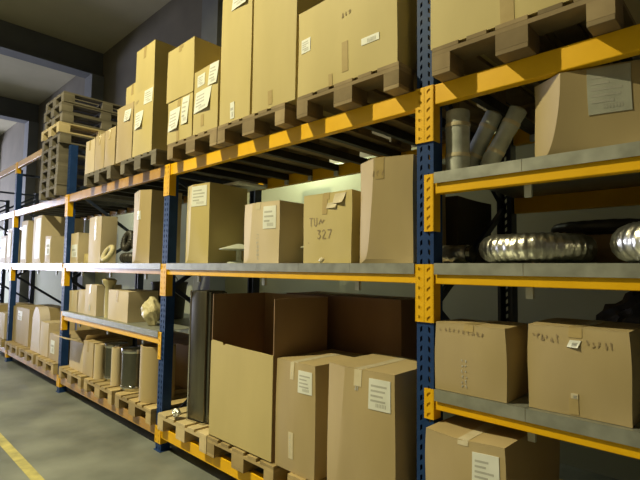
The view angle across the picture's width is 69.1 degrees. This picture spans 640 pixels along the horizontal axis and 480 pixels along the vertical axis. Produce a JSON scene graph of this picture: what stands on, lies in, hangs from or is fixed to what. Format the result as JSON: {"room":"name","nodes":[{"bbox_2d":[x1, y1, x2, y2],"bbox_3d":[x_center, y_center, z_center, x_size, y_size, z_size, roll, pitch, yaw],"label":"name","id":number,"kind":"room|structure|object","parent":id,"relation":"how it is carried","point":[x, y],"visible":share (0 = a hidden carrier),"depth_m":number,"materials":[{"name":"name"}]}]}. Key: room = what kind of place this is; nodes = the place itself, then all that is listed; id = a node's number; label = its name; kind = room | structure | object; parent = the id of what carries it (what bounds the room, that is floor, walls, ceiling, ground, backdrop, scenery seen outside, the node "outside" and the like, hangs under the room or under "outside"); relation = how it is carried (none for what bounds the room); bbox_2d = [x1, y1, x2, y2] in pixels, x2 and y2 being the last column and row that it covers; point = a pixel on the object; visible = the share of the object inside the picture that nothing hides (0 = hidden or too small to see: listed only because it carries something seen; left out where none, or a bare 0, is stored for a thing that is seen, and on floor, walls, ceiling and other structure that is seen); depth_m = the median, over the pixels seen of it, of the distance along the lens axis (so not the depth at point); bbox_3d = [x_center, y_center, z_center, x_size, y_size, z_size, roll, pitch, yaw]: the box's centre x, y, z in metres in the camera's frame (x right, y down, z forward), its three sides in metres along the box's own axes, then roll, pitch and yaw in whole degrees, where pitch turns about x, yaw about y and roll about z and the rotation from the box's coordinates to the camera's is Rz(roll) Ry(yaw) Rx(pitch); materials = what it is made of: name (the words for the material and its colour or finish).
{"room":"warehouse","nodes":[
{"label":"warehouse","id":0,"kind":"room"},
{"bbox_2d":[0,0,170,134],"bbox_3d":[-9.444,-5.235,8.989,37.400,0.150,10.300,-3,-5,44],"label":"ceiling","id":1,"kind":"structure","parent":0,"point":[95,25],"depth_m":10.86,"materials":[{"name":"paint"}]},
{"bbox_2d":[0,0,486,230],"bbox_3d":[-5.963,-2.796,12.468,37.000,4.170,0.200,-3,-5,44],"label":"wall","id":2,"kind":"structure","parent":0,"point":[176,22],"depth_m":11.32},
{"bbox_2d":[0,96,38,123],"bbox_3d":[-13.330,-4.643,12.713,0.440,0.660,9.900,-3,-5,44],"label":"trim","id":3,"kind":"structure","parent":2,"relation":"attached to","point":[14,110],"depth_m":15.74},
{"bbox_2d":[16,121,38,301],"bbox_3d":[-10.044,-0.746,15.918,0.500,6.610,0.300,-3,-5,44],"label":"trim","id":4,"kind":"structure","parent":2,"relation":"attached to","point":[31,128],"depth_m":15.83,"materials":[{"name":"paint"}]},
{"bbox_2d":[0,19,103,77],"bbox_3d":[-9.234,-4.842,8.754,0.440,0.660,9.900,-3,-5,44],"label":"trim","id":5,"kind":"structure","parent":2,"relation":"attached to","point":[16,41],"depth_m":11.30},
{"bbox_2d":[75,74,103,329],"bbox_3d":[-5.948,-0.944,11.959,0.500,6.610,0.300,-3,-5,44],"label":"trim","id":6,"kind":"structure","parent":2,"relation":"attached to","point":[94,84],"depth_m":11.91,"materials":[{"name":"paint"}]},
{"bbox_2d":[193,0,224,290],"bbox_3d":[-1.852,-1.143,8.000,0.500,6.610,0.300,-3,-5,44],"label":"trim","id":7,"kind":"structure","parent":2,"relation":"attached to","point":[212,10],"depth_m":7.93,"materials":[{"name":"paint"}]},
{"bbox_2d":[0,132,639,479],"bbox_3d":[-6.014,0.831,12.232,37.000,3.100,0.200,-3,-5,44],"label":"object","id":8,"kind":"structure","parent":2,"relation":"attached to","point":[473,302],"depth_m":4.72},
{"bbox_2d":[0,351,617,479],"bbox_3d":[-9.479,2.149,8.582,37.000,0.100,10.100,-3,-5,44],"label":"floor","id":9,"kind":"structure","parent":0,"point":[68,435],"depth_m":4.42,"materials":[{"name":"concrete"}]},
{"bbox_2d":[0,433,44,479],"bbox_3d":[-8.435,2.183,9.660,37.000,0.002,0.080,-3,-5,44],"label":"floor marking line","id":10,"kind":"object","parent":9,"relation":"on","point":[32,474],"depth_m":4.00,"materials":[{"name":"paint"}]},
{"bbox_2d":[0,0,639,479],"bbox_3d":[-3.082,-0.209,6.753,16.924,4.550,1.132,-3,-5,44],"label":"rack","id":11,"kind":"object","parent":9,"relation":"on","point":[424,104],"visible":0.62,"depth_m":3.03,"materials":[{"name":"metal"}]},
{"bbox_2d":[0,263,10,271],"bbox_3d":[-6.120,0.574,9.617,2.682,0.161,1.104,-3,-5,44],"label":"deck","id":12,"kind":"object","parent":11,"relation":"attached to","point":[1,264],"visible":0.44,"depth_m":8.55,"materials":[{"name":"grey metal"}]},
{"bbox_2d":[6,230,21,262],"bbox_3d":[-5.635,0.129,8.773,0.304,0.628,0.411,-3,-5,44],"label":"cardboard box","id":13,"kind":"object","parent":12,"relation":"on","point":[9,242],"visible":0.27,"depth_m":8.62,"materials":[{"name":"cardboard"}]},
{"bbox_2d":[5,340,25,355],"bbox_3d":[-4.765,1.847,8.219,0.800,0.144,1.200,-3,-5,44],"label":"wooden pallet","id":14,"kind":"object","parent":11,"relation":"on","point":[12,346],"visible":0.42,"depth_m":7.76,"materials":[{"name":"brown wood"}]},
{"bbox_2d":[12,304,60,346],"bbox_3d":[-4.854,1.456,8.061,0.990,0.608,0.614,-3,-5,44],"label":"cardboard box","id":15,"kind":"object","parent":14,"relation":"on","point":[22,314],"visible":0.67,"depth_m":7.79,"materials":[{"name":"cardboard"}]},
{"bbox_2d":[18,347,39,363],"bbox_3d":[-4.118,1.815,7.594,0.800,0.144,1.200,-3,-5,44],"label":"wooden pallet","id":16,"kind":"object","parent":11,"relation":"on","point":[29,355],"visible":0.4,"depth_m":7.14,"materials":[{"name":"brown wood"}]},
{"bbox_2d":[30,306,49,352],"bbox_3d":[-4.318,1.373,7.194,0.460,0.680,0.140,-3,-5,44],"label":"arched panel","id":17,"kind":"object","parent":16,"relation":"on","point":[40,314],"visible":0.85,"depth_m":7.12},
{"bbox_2d":[11,263,62,274],"bbox_3d":[-4.107,0.476,7.672,2.682,0.161,1.104,-3,-5,44],"label":"deck","id":18,"kind":"object","parent":11,"relation":"on","point":[12,264],"visible":0.7,"depth_m":7.19,"materials":[{"name":"grey metal"}]},
{"bbox_2d":[20,220,33,262],"bbox_3d":[-4.942,0.043,8.069,0.385,0.727,0.364,-3,-5,44],"label":"cardboard box","id":19,"kind":"object","parent":18,"relation":"on","point":[27,226],"visible":0.42,"depth_m":7.86,"materials":[{"name":"cardboard"}]},
{"bbox_2d":[45,236,63,262],"bbox_3d":[-3.950,0.149,7.023,0.263,0.408,0.312,-3,-5,44],"label":"cardboard box","id":20,"kind":"object","parent":18,"relation":"on","point":[54,245],"visible":0.59,"depth_m":6.89,"materials":[{"name":"cardboard"}]},
{"bbox_2d":[32,215,83,262],"bbox_3d":[-4.311,0.009,7.650,0.438,0.758,0.631,-3,-5,44],"label":"cardboard box","id":21,"kind":"object","parent":18,"relation":"on","point":[44,225],"visible":0.48,"depth_m":7.41,"materials":[{"name":"cardboard"}]},
{"bbox_2d":[36,355,68,374],"bbox_3d":[-3.450,1.783,6.948,0.800,0.144,1.200,-3,-5,44],"label":"wooden pallet","id":22,"kind":"object","parent":11,"relation":"on","point":[47,364],"visible":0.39,"depth_m":6.48,"materials":[{"name":"brown wood"}]},
{"bbox_2d":[39,320,74,357],"bbox_3d":[-3.918,1.456,6.926,0.389,0.488,0.359,-3,-5,44],"label":"cardboard box","id":23,"kind":"object","parent":22,"relation":"on","point":[47,327],"visible":0.44,"depth_m":6.77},
{"bbox_2d":[49,330,85,361],"bbox_3d":[-3.554,1.503,6.638,0.429,0.367,0.460,-3,-5,44],"label":"cardboard box","id":24,"kind":"object","parent":22,"relation":"on","point":[54,340],"visible":0.36,"depth_m":6.46,"materials":[{"name":"cardboard"}]},
{"bbox_2d":[39,184,88,200],"bbox_3d":[-3.495,-0.648,7.101,0.800,0.144,1.200,-3,-5,44],"label":"wooden pallet","id":25,"kind":"object","parent":11,"relation":"on","point":[55,191],"visible":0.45,"depth_m":6.63,"materials":[{"name":"grey wood"}]},
{"bbox_2d":[39,174,101,189],"bbox_3d":[-3.489,-0.794,7.104,0.800,0.144,1.200,-3,-5,44],"label":"wooden pallet","id":26,"kind":"object","parent":25,"relation":"on","point":[60,179],"visible":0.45,"depth_m":6.63,"materials":[{"name":"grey wood"}]},
{"bbox_2d":[40,163,112,180],"bbox_3d":[-3.484,-0.939,7.120,0.800,0.144,1.200,-3,-5,44],"label":"wooden pallet","id":27,"kind":"object","parent":26,"relation":"on","point":[58,168],"visible":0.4,"depth_m":6.64,"materials":[{"name":"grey wood"}]},
{"bbox_2d":[41,153,84,170],"bbox_3d":[-3.487,-1.083,7.138,0.800,0.144,1.200,-3,-5,44],"label":"wooden pallet","id":28,"kind":"object","parent":27,"relation":"on","point":[59,158],"visible":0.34,"depth_m":6.66,"materials":[{"name":"grey wood"}]},
{"bbox_2d":[41,143,85,161],"bbox_3d":[-3.486,-1.228,7.147,0.800,0.144,1.200,-3,-5,44],"label":"wooden pallet","id":29,"kind":"object","parent":28,"relation":"on","point":[61,148],"visible":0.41,"depth_m":6.66,"materials":[{"name":"grey wood"}]},
{"bbox_2d":[42,132,93,151],"bbox_3d":[-3.457,-1.376,7.119,0.800,0.144,1.200,-3,-5,44],"label":"wooden pallet","id":30,"kind":"object","parent":29,"relation":"on","point":[61,137],"visible":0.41,"depth_m":6.64,"materials":[{"name":"grey wood"}]},
{"bbox_2d":[41,121,104,141],"bbox_3d":[-3.466,-1.522,7.112,0.800,0.144,1.200,-3,-5,44],"label":"wooden pallet","id":31,"kind":"object","parent":30,"relation":"on","point":[60,126],"visible":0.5,"depth_m":6.68,"materials":[{"name":"brown wood"}]},
{"bbox_2d":[45,111,116,130],"bbox_3d":[-3.436,-1.665,7.144,0.800,0.144,1.200,-3,-5,44],"label":"wooden pallet","id":32,"kind":"object","parent":31,"relation":"on","point":[66,117],"visible":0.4,"depth_m":6.76,"materials":[{"name":"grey wood"}]},
{"bbox_2d":[44,101,116,123],"bbox_3d":[-3.448,-1.811,7.149,0.800,0.144,1.200,-3,-5,44],"label":"wooden pallet","id":33,"kind":"object","parent":32,"relation":"on","point":[64,106],"visible":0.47,"depth_m":6.78,"materials":[{"name":"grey wood"}]},
{"bbox_2d":[46,91,122,114],"bbox_3d":[-3.427,-1.956,7.162,0.800,0.144,1.200,-3,-5,44],"label":"wooden pallet","id":34,"kind":"object","parent":33,"relation":"on","point":[65,96],"visible":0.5,"depth_m":6.79,"materials":[{"name":"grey wood"}]},
{"bbox_2d":[58,365,88,388],"bbox_3d":[-2.717,1.747,6.239,0.800,0.144,1.200,-3,-5,44],"label":"wooden pallet","id":35,"kind":"object","parent":11,"relation":"on","point":[73,376],"visible":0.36,"depth_m":5.79,"materials":[{"name":"brown wood"}]},
{"bbox_2d":[55,329,121,371],"bbox_3d":[-2.993,1.425,5.993,0.571,0.467,0.665,-3,-5,44],"label":"cardboard box","id":36,"kind":"object","parent":35,"relation":"on","point":[77,338],"visible":0.31,"depth_m":5.96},
{"bbox_2d":[82,337,126,377],"bbox_3d":[-2.658,1.438,5.740,0.324,0.407,0.409,-3,-5,44],"label":"cardboard box","id":37,"kind":"object","parent":35,"relation":"on","point":[89,345],"visible":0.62,"depth_m":5.60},
{"bbox_2d":[84,377,122,404],"bbox_3d":[-2.070,1.716,5.614,0.800,0.144,1.200,-3,-5,44],"label":"wooden pallet","id":38,"kind":"object","parent":11,"relation":"on","point":[101,388],"visible":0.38,"depth_m":5.17,"materials":[{"name":"brown wood"}]},
{"bbox_2d":[93,343,104,379],"bbox_3d":[-2.590,1.424,5.458,0.110,0.400,0.110,-3,-5,44],"label":"cardboard tube","id":39,"kind":"object","parent":38,"relation":"on","point":[99,355],"visible":0.92,"depth_m":5.42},
{"bbox_2d":[110,347,121,385],"bbox_3d":[-2.264,1.406,5.185,0.120,0.410,0.120,-3,-5,44],"label":"cardboard tube","id":40,"kind":"object","parent":38,"relation":"on","point":[116,358],"visible":0.81,"depth_m":5.14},
{"bbox_2d":[103,341,128,380],"bbox_3d":[-2.396,1.417,5.465,0.265,0.419,0.265,-3,-5,44],"label":"flue pipe","id":41,"kind":"object","parent":38,"relation":"on","point":[108,346],"visible":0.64,"depth_m":5.36,"materials":[{"name":"metal"}]},
{"bbox_2d":[120,345,140,390],"bbox_3d":[-2.007,1.387,5.063,0.306,0.439,0.306,-3,-5,44],"label":"flue pipe","id":42,"kind":"object","parent":38,"relation":"on","point":[130,365],"visible":0.61,"depth_m":4.93,"materials":[{"name":"metal"}]},
{"bbox_2d":[137,331,188,389],"bbox_3d":[-1.626,1.410,5.550,1.454,0.467,0.509,-3,-5,44],"label":"cardboard box","id":43,"kind":"object","parent":38,"relation":"on","point":[181,339],"visible":0.18,"depth_m":5.13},
{"bbox_2d":[65,252,161,278],"bbox_3d":[-2.095,0.312,5.732,2.682,0.294,1.104,-3,-5,44],"label":"deck","id":44,"kind":"object","parent":11,"relation":"on","point":[67,265],"depth_m":5.33,"materials":[{"name":"grey metal"}]},
{"bbox_2d":[70,232,88,262],"bbox_3d":[-3.187,0.115,6.328,0.289,0.408,0.311,-3,-5,44],"label":"cardboard box","id":45,"kind":"object","parent":44,"relation":"on","point":[79,241],"visible":0.47,"depth_m":6.18,"materials":[{"name":"cardboard"}]},
{"bbox_2d":[88,216,117,262],"bbox_3d":[-2.719,0.002,5.806,0.393,0.579,0.200,-3,-5,44],"label":"cardboard box","id":46,"kind":"object","parent":44,"relation":"on","point":[102,229],"visible":0.78,"depth_m":5.69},
{"bbox_2d":[120,230,132,251],"bbox_3d":[-2.363,0.011,5.727,0.132,0.272,0.279,4,-5,-43],"label":"coil","id":47,"kind":"object","parent":44,"relation":"on","point":[125,245],"visible":0.83,"depth_m":5.68,"materials":[{"name":"black rubber"}]},
{"bbox_2d":[132,189,181,262],"bbox_3d":[-1.766,-0.129,4.964,0.402,0.759,0.396,-3,-5,44],"label":"cardboard box","id":48,"kind":"object","parent":44,"relation":"on","point":[148,204],"visible":0.56,"depth_m":4.79,"materials":[{"name":"cardboard"}]},
{"bbox_2d":[62,311,189,343],"bbox_3d":[-2.105,1.022,5.686,2.682,0.174,1.104,-3,-5,44],"label":"deck","id":49,"kind":"object","parent":11,"relation":"attached to","point":[179,324],"visible":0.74,"depth_m":5.01,"materials":[{"name":"grey metal"}]},
{"bbox_2d":[84,284,121,315],"bbox_3d":[-2.724,0.743,5.829,0.375,0.379,0.310,-3,-5,44],"label":"cardboard box","id":50,"kind":"object","parent":49,"relation":"on","point":[95,293],"visible":0.59,"depth_m":5.66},
{"bbox_2d":[102,278,116,317],"bbox_3d":[-2.506,0.686,5.517,0.167,0.460,0.168,-3,-5,44],"label":"roll","id":51,"kind":"object","parent":49,"relation":"on","point":[109,283],"visible":0.8,"depth_m":5.47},
{"bbox_2d":[108,289,157,322],"bbox_3d":[-2.132,0.736,5.283,0.533,0.338,0.350,-3,-5,44],"label":"cardboard box","id":52,"kind":"object","parent":49,"relation":"on","point":[124,305],"visible":0.87,"depth_m":5.09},
{"bbox_2d":[141,296,159,325],"bbox_3d":[-1.748,0.734,4.816,0.220,0.296,0.199,-3,-5,44],"label":"crumpled bag","id":53,"kind":"object","parent":49,"relation":"on","point":[150,310],"visible":0.93,"depth_m":4.75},
{"bbox_2d":[151,277,187,319],"bbox_3d":[-1.791,0.664,5.524,0.439,0.525,0.420,-3,-5,44],"label":"bucket","id":54,"kind":"object","parent":49,"relation":"on","point":[179,301],"visible":0.32,"depth_m":5.41,"materials":[{"name":"plastic"}]},
{"bbox_2d":[84,165,204,186],"bbox_3d":[-2.186,-0.711,5.847,0.800,0.144,1.200,-3,-5,44],"label":"wooden pallet","id":55,"kind":"object","parent":11,"relation":"on","point":[104,175],"visible":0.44,"depth_m":5.40,"materials":[{"name":"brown wood"}]},
{"bbox_2d":[85,138,95,173],"bbox_3d":[-2.551,-0.993,5.890,0.303,0.409,0.708,-3,-5,44],"label":"cardboard box","id":56,"kind":"object","parent":55,"relation":"on","point":[90,145],"visible":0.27,"depth_m":5.62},
{"bbox_2d":[94,133,104,170],"bbox_3d":[-2.335,-1.009,5.681,0.287,0.421,0.709,-3,-5,44],"label":"cardboard box","id":57,"kind":"object","parent":55,"relation":"on","point":[100,140],"visible":0.25,"depth_m":5.41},
{"bbox_2d":[104,126,120,167],"bbox_3d":[-2.123,-1.024,5.477,0.298,0.432,0.710,-3,-5,44],"label":"cardboard box","id":58,"kind":"object","parent":55,"relation":"on","point":[111,134],"visible":0.23,"depth_m":5.20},
{"bbox_2d":[115,386,186,424],"bbox_3d":[-1.434,1.685,5.000,0.800,0.144,1.200,-3,-5,44],"label":"wooden pallet","id":59,"kind":"object","parent":11,"relation":"on","point":[130,399],"visible":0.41,"depth_m":4.59,"materials":[{"name":"brown wood"}]},
{"bbox_2d":[139,343,175,402],"bbox_3d":[-1.633,1.321,4.676,0.340,0.530,0.340,-3,-5,44],"label":"cardboard tube","id":60,"kind":"object","parent":59,"relation":"on","point":[148,376],"visible":0.62,"depth_m":4.52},
{"bbox_2d":[157,406,208,453],"bbox_3d":[-0.762,1.653,4.350,0.800,0.144,1.200,-3,-5,44],"label":"wooden pallet","id":61,"kind":"object","parent":11,"relation":"on","point":[186,431],"visible":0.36,"depth_m":3.92,"materials":[{"name":"brown wood"}]},
{"bbox_2d":[186,290,226,424],"bbox_3d":[-0.980,1.000,4.069,0.245,1.110,0.240,-2,-5,36],"label":"duct","id":62,"kind":"object","parent":61,"relation":"on","point":[201,301],"visible":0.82,"depth_m":3.97,"materials":[{"name":"silver metal"}]},
{"bbox_2d":[120,149,248,182],"bbox_3d":[-1.424,-0.748,5.111,0.800,0.144,1.200,-3,-5,44],"label":"wooden pallet","id":63,"kind":"object","parent":11,"relation":"on","point":[156,158],"visible":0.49,"depth_m":4.69,"materials":[{"name":"grey wood"}]},
{"bbox_2d":[116,101,133,164],"bbox_3d":[-1.855,-1.125,5.220,0.406,0.608,0.716,-3,-5,44],"label":"cardboard box","id":64,"kind":"object","parent":63,"relation":"on","point":[125,117],"visible":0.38,"depth_m":4.95,"materials":[{"name":"cardboard"}]},
{"bbox_2d":[132,84,195,156],"bbox_3d":[-1.534,-1.169,4.935,0.435,0.667,0.783,-3,-5,44],"label":"cardboard box","id":65,"kind":"object","parent":63,"relation":"on","point":[150,129],"visible":0.48,"depth_m":4.61,"materials":[{"name":"cardboard"}]},
{"bbox_2d":[135,39,176,94],"bbox_3d":[-1.518,-1.731,4.987,0.420,0.459,0.759,-3,-5,44],"label":"cardboard box","id":66,"kind":"object","parent":65,"relation":"on","point":[152,60],"visible":0.39,"depth_m":4.66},
{"bbox_2d":[167,127,318,178],"bbox_3d":[-0.691,-0.783,4.403,0.800,0.144,1.200,-3,-5,44],"label":"wooden pallet","id":67,"kind":"object","parent":11,"relation":"on","point":[202,143],"visible":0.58,"depth_m":4.14,"materials":[{"name":"brown wood"}]},
{"bbox_2d":[167,92,193,144],"bbox_3d":[-1.005,-1.058,4.415,0.436,0.393,0.780,-3,-5,44],"label":"cardboard box","id":68,"kind":"object","parent":67,"relation":"on","point":[180,111],"visible":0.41,"depth_m":4.13,"materials":[{"name":"cardboard"}]},
{"bbox_2d":[166,36,220,103],"bbox_3d":[-1.003,-1.503,4.454,0.480,0.494,0.760,-3,-5,44],"label":"cardboard box","id":69,"kind":"object","parent":68,"relation":"on","point":[195,54],"visible":0.41,"depth_m":4.14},
{"bbox_2d":[193,60,220,134],"bbox_3d":[-0.719,-1.156,4.110,0.376,0.558,0.730,-3,-5,44],"label":"cardboard box","id":70,"kind":"object","parent":67,"relation":"on","point":[206,116],"visible":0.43,"depth_m":3.83,"materials":[{"name":"cardboard"}]},
{"bbox_2d":[207,435,289,479],"bbox_3d":[-0.180,1.624,3.788,0.800,0.144,1.200,-3,-5,44],"label":"wooden pallet","id":71,"kind":"object","parent":11,"relation":"on","point":[242,461],"visible":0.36,"depth_m":3.33,"materials":[{"name":"brown wood"}]},
{"bbox_2d":[209,292,327,462],"bbox_3d":[-0.409,0.985,3.627,0.760,1.100,0.540,-3,-5,44],"label":"cardboard box","id":72,"kind":"object","parent":71,"relation":"on","point":[250,331],"visible":0.87,"depth_m":3.46,"materials":[{"name":"cardboard"}]},
{"bbox_2d":[166,263,416,289],"bbox_3d":[-0.083,0.281,3.783,2.682,0.161,1.104,-3,-5,44],"label":"deck","id":73,"kind":"object","parent":11,"relation":"on","point":[389,268],"visible":0.87,"depth_m":3.03,"materials":[{"name":"grey metal"}]},
{"bbox_2d":[185,182,246,262],"bbox_3d":[-0.960,-0.136,4.229,0.423,0.699,0.449,-3,-5,44],"label":"cardboard box","id":74,"kind":"object","parent":73,"relation":"on","point":[215,211],"visible":0.87,"depth_m":4.07,"materials":[{"name":"cardboard"}]},
{"bbox_2d":[224,181,266,191],"bbox_3d":[-0.751,-0.499,4.383,0.400,0.028,0.320,-3,-5,44],"label":"sheet","id":75,"kind":"object","parent":74,"relation":"on","point":[241,184],"visible":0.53,"depth_m":4.27,"materials":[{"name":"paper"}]},
{"bbox_2d":[219,244,243,262],"bbox_3d":[-0.683,0.115,3.905,0.327,0.167,0.327,-3,-5,44],"label":"cowl","id":76,"kind":"object","parent":73,"relation":"on","point":[238,248],"visible":0.73,"depth_m":3.84,"materials":[{"name":"grey metal"}]},
{"bbox_2d":[244,200,303,262],"bbox_3d":[-0.357,-0.050,3.559,0.423,0.458,0.282,-3,-5,44],"label":"cardboard box","id":77,"kind":"object","parent":73,"relation":"on","point":[273,230],"visible":0.88,"depth_m":3.43,"materials":[{"name":"cardboard"}]},
{"bbox_2d":[303,189,360,262],"bbox_3d":[0.138,-0.073,3.094,0.433,0.459,0.324,-3,-5,44],"label":"cardboard box","id":78,"kind":"object","parent":73,"relation":"on","point":[331,219],"visible":0.77,"depth_m":2.95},
{"bbox_2d":[360,154,445,263],"bbox_3d":[0.480,-0.163,2.793,0.379,0.609,0.429,-3,-5,44],"label":"cardboard box","id":79,"kind":"object","parent":73,"relation":"on","point":[388,218],"visible":0.61,"depth_m":2.63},
{"bbox_2d":[445,196,490,262],"bbox_3d":[0.837,-0.042,3.189,0.484,0.428,0.490,-3,-5,44],"label":"cardboard box","id":80,"kind":"object","parent":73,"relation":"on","point":[466,219],"visible":0.31,"depth_m":2.94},
{"bbox_2d":[217,102,388,167],"bbox_3d":[-0.109,-0.812,3.840,0.800,0.144,1.200,-3,-5,44],"label":"wooden pallet","id":81,"kind":"object","parent":11,"relation":"on","point":[283,116],"visible":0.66,"depth_m":3.52,"materials":[{"name":"brown wood"}]},
{"bbox_2d":[219,0,253,125],"bbox_3d":[-0.382,-1.527,3.887,0.403,1.278,0.822,-3,-5,44],"label":"cardboard box","id":82,"kind":"object","parent":81,"relation":"on","point":[236,82],"visible":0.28,"depth_m":3.57,"materials":[{"name":"cardboard"}]},
{"bbox_2d":[252,0,333,116],"bbox_3d":[-0.052,-1.533,3.571,0.478,1.258,0.818,-3,-5,44],"label":"cardboard box","id":83,"kind":"object","parent":81,"relation":"on","point":[276,22],"visible":0.44,"depth_m":3.25,"materials":[{"name":"cardboard"}]},
{"bbox_2d":[287,472,326,479],"bbox_3d":[0.495,1.591,3.135,0.800,0.144,1.200,-3,-5,44],"label":"wooden pallet","id":84,"kind":"object","parent":11,"relation":"on","point":[291,476],"visible":0.04,"depth_m":2.95,"materials":[{"name":"brown wood"}]},
{"bbox_2d":[275,349,365,479],"bbox_3d":[0.022,1.160,3.207,0.381,0.709,0.563,-3,-5,44],"label":"cardboard box","id":85,"kind":"object","parent":84,"relation":"on","point":[302,385],"visible":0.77,"depth_m":2.98,"materials":[{"name":"cardboard"}]},
{"bbox_2d":[286,291,429,361],"bbox_3d":[0.273,1.001,3.784,1.213,1.108,0.425,-3,-5,44],"label":"cardboard box","id":86,"kind":"object","parent":84,"relation":"on","point":[366,324],"visible":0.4,"depth_m":3.43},
{"bbox_2d":[327,353,429,479],"bbox_3d":[0.369,1.107,2.733,0.488,0.763,0.485,-3,-5,44],"label":"cardboard box","id":87,"kind":"object","parent":84,"relation":"on","point":[372,433],"visible":0.9,"depth_m":2.54,"materials":[{"name":"cardboard"}]},
{"bbox_2d":[370,384,386,408],"bbox_3d":[0.312,0.839,2.488,0.100,0.115,0.004,-2,-5,40],"label":"print","id":88,"kind":"object","parent":87,"relation":"attached to","point":[378,392],"depth_m":2.49},
{"bbox_2d":[297,61,485,151],"bbox_3d":[0.552,-0.844,3.201,0.800,0.144,1.200,-3,-5,44],"label":"wooden pallet","id":89,"kind":"object","parent":11,"relation":"on","point":[395,79],"visible":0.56,"depth_m":2.92,"materials":[{"name":"brown wood"}]},
{"bbox_2d":[298,0,476,105],"bbox_3d":[0.465,-1.212,3.151,0.794,0.578,0.964,-3,-5,44],"label":"cardboard box","id":90,"kind":"object","parent":89,"relation":"on","point":[340,40],"visible":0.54,"depth_m":2.75,"materials":[{"name":"cardboard"}]},
{"bbox_2d":[432,0,639,123],"bbox_3d":[1.271,-0.878,2.506,0.800,0.144,1.200,-3,-5,44],"label":"wooden pallet","id":91,"kind":"object","parent":11,"relation":"on","point":[525,36],"visible":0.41,"depth_m":2.12,"materials":[{"name":"brown wood"}]},
{"bbox_2d":[431,0,639,96],"bbox_3d":[1.202,-1.385,2.486,0.800,0.858,1.012,-3,-5,44],"label":"cardboard box","id":92,"kind":"object","parent":91,"relation":"on","point":[451,20],"visible":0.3,"depth_m":2.23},
{"bbox_2d":[434,141,639,197],"bbox_3d":[1.935,-0.284,1.868,2.682,0.165,1.104,-3,-5,44],"label":"deck","id":93,"kind":"object","parent":11,"relation":"attached to","point":[631,149],"visible":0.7,"depth_m":2.22,"materials":[{"name":"grey metal"}]},
{"bbox_2d":[445,108,470,169],"bbox_3d":[0.735,-0.521,2.482,0.133,0.348,0.133,-3,-5,44],"label":"tube","id":94,"kind":"object","parent":93,"relation":"on","point":[457,127],"visible":0.94,"depth_m":2.43,"materials":[{"name":"metal"}]},
{"bbox_2d":[470,110,501,166],"bbox_3d":[0.873,-0.532,2.531,0.231,0.334,0.097,-2,-5,37],"label":"tube","id":95,"kind":"object","parent":93,"relation":"on","point":[491,119],"visible":0.73,"depth_m":2.49,"materials":[{"name":"metal"}]},
{"bbox_2d":[480,105,526,164],"bbox_3d":[0.966,-0.536,2.454,0.234,0.335,0.097,-1,-4,30],"label":"tube","id":96,"kind":"object","parent":93,"relation":"on","point":[509,125],"visible":0.88,"depth_m":2.42,"materials":[{"name":"metal"}]},
{"bbox_2d":[535,60,639,156],"bbox_3d":[1.266,-0.541,2.136,0.440,0.360,0.500,-3,-5,44],"label":"cardboard box","id":97,"kind":"object","parent":93,"relation":"on","point":[599,106],"visible":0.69,"depth_m":1.98,"materials":[{"name":"cardboard"}]},
{"bbox_2d":[591,72,624,107],"bbox_3d":[1.200,-0.621,1.937,0.122,0.142,0.006,-1,-4,26],"label":"print","id":98,"kind":"object","parent":97,"relation":"attached to","point":[607,88],"depth_m":1.94},
{"bbox_2d":[434,389,639,447],"bbox_3d":[1.920,0.814,1.797,2.682,0.159,1.104,-3,-5,44],"label":"deck","id":99,"kind":"object","parent":11,"relation":"attached to","point":[517,409],"visible":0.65,"depth_m":1.98,"materials":[{"name":"grey metal"}]},
{"bbox_2d":[435,319,528,402],"bbox_3d":[0.809,0.582,2.331,0.373,0.338,0.290,-3,-5,44],"label":"cardboard box","id":100,"kind":"object","parent":99,"relation":"on","point":[484,359],"visible":1,"depth_m":2.22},
{"bbox_2d":[527,318,639,427],"bbox_3d":[1.193,0.555,2.063,0.397,0.368,0.422,-3,-5,44],"label":"cardboard box","id":101,"kind":"object","parent":99,"relation":"on","point":[589,369],"visible":1,"depth_m":1.91,"materials":[{"name":"cardboard"}]},
{"bbox_2d":[596,291,639,323],"bbox_3d":[1.688,0.493,2.287,0.657,0.535,0.304,-3,-5,44],"label":"bag","id":102,"kind":"object","parent":99,"relation":"on","point":[627,310],"visible":0.31,"depth_m":2.38,"materials":[{"name":"plastic"}]},
{"bbox_2d":[434,232,639,298],"bbox_3d":[1.930,0.111,1.843,2.682,0.307,1.104,-3,-5,44],"label":"deck","id":103,"kind":"object","parent":11,"relation":"on","point":[605,270],"depth_m":2.11,"materials":[{"name":"grey metal"}]},
{"bbox_2d":[442,245,475,262],"bbox_3d":[0.749,0.078,2.519,0.165,0.102,0.099,-3,-5,44],"label":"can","id":104,"kind":"object","parent":103,"relation":"on","point":[450,253],"visible":0.84,"depth_m":2.48,"materials":[{"name":"metal"}]},
{"bbox_2d":[551,218,639,262],"bbox_3d":[1.582,0.026,2.553,0.787,0.232,0.582,-3,-5,44],"label":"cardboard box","id":105,"kind":"object","parent":103,"relation":"on","point":[605,254],"depth_m":2.40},
{"bbox_2d":[610,221,639,262],"bbox_3d":[1.502,0.010,1.878,0.566,0.164,0.565,-3,-5,44],"label":"coil","id":106,"kind":"object","parent":103,"relation":"on","point":[625,241],"visible":1,"depth_m":1.87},
{"bbox_3d":[1.343,1.550,2.315,0.800,0.144,1.200,-3,-5,44],"label":"wooden pallet","id":107,"kind":"object","parent":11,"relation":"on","visible":0},
{"bbox_2d":[425,415,559,479],"bbox_3d":[0.885,1.192,2.345,0.397,0.558,0.714,-3,-5,44],"label":"cardboard box","id":108,"kind":"object","parent":107,"relation":"on","point":[457,447],"visible":0.73,"depth_m":2.16,"materials":[{"name":"cardboard"}]},
{"bbox_2d":[475,460,493,479],"bbox_3d":[0.717,1.031,2.033,0.086,0.124,0.004,-2,-5,41],"label":"print","id":109,"kind":"object","parent":108,"relation":"attached to","point":[484,469],"depth_m":2.03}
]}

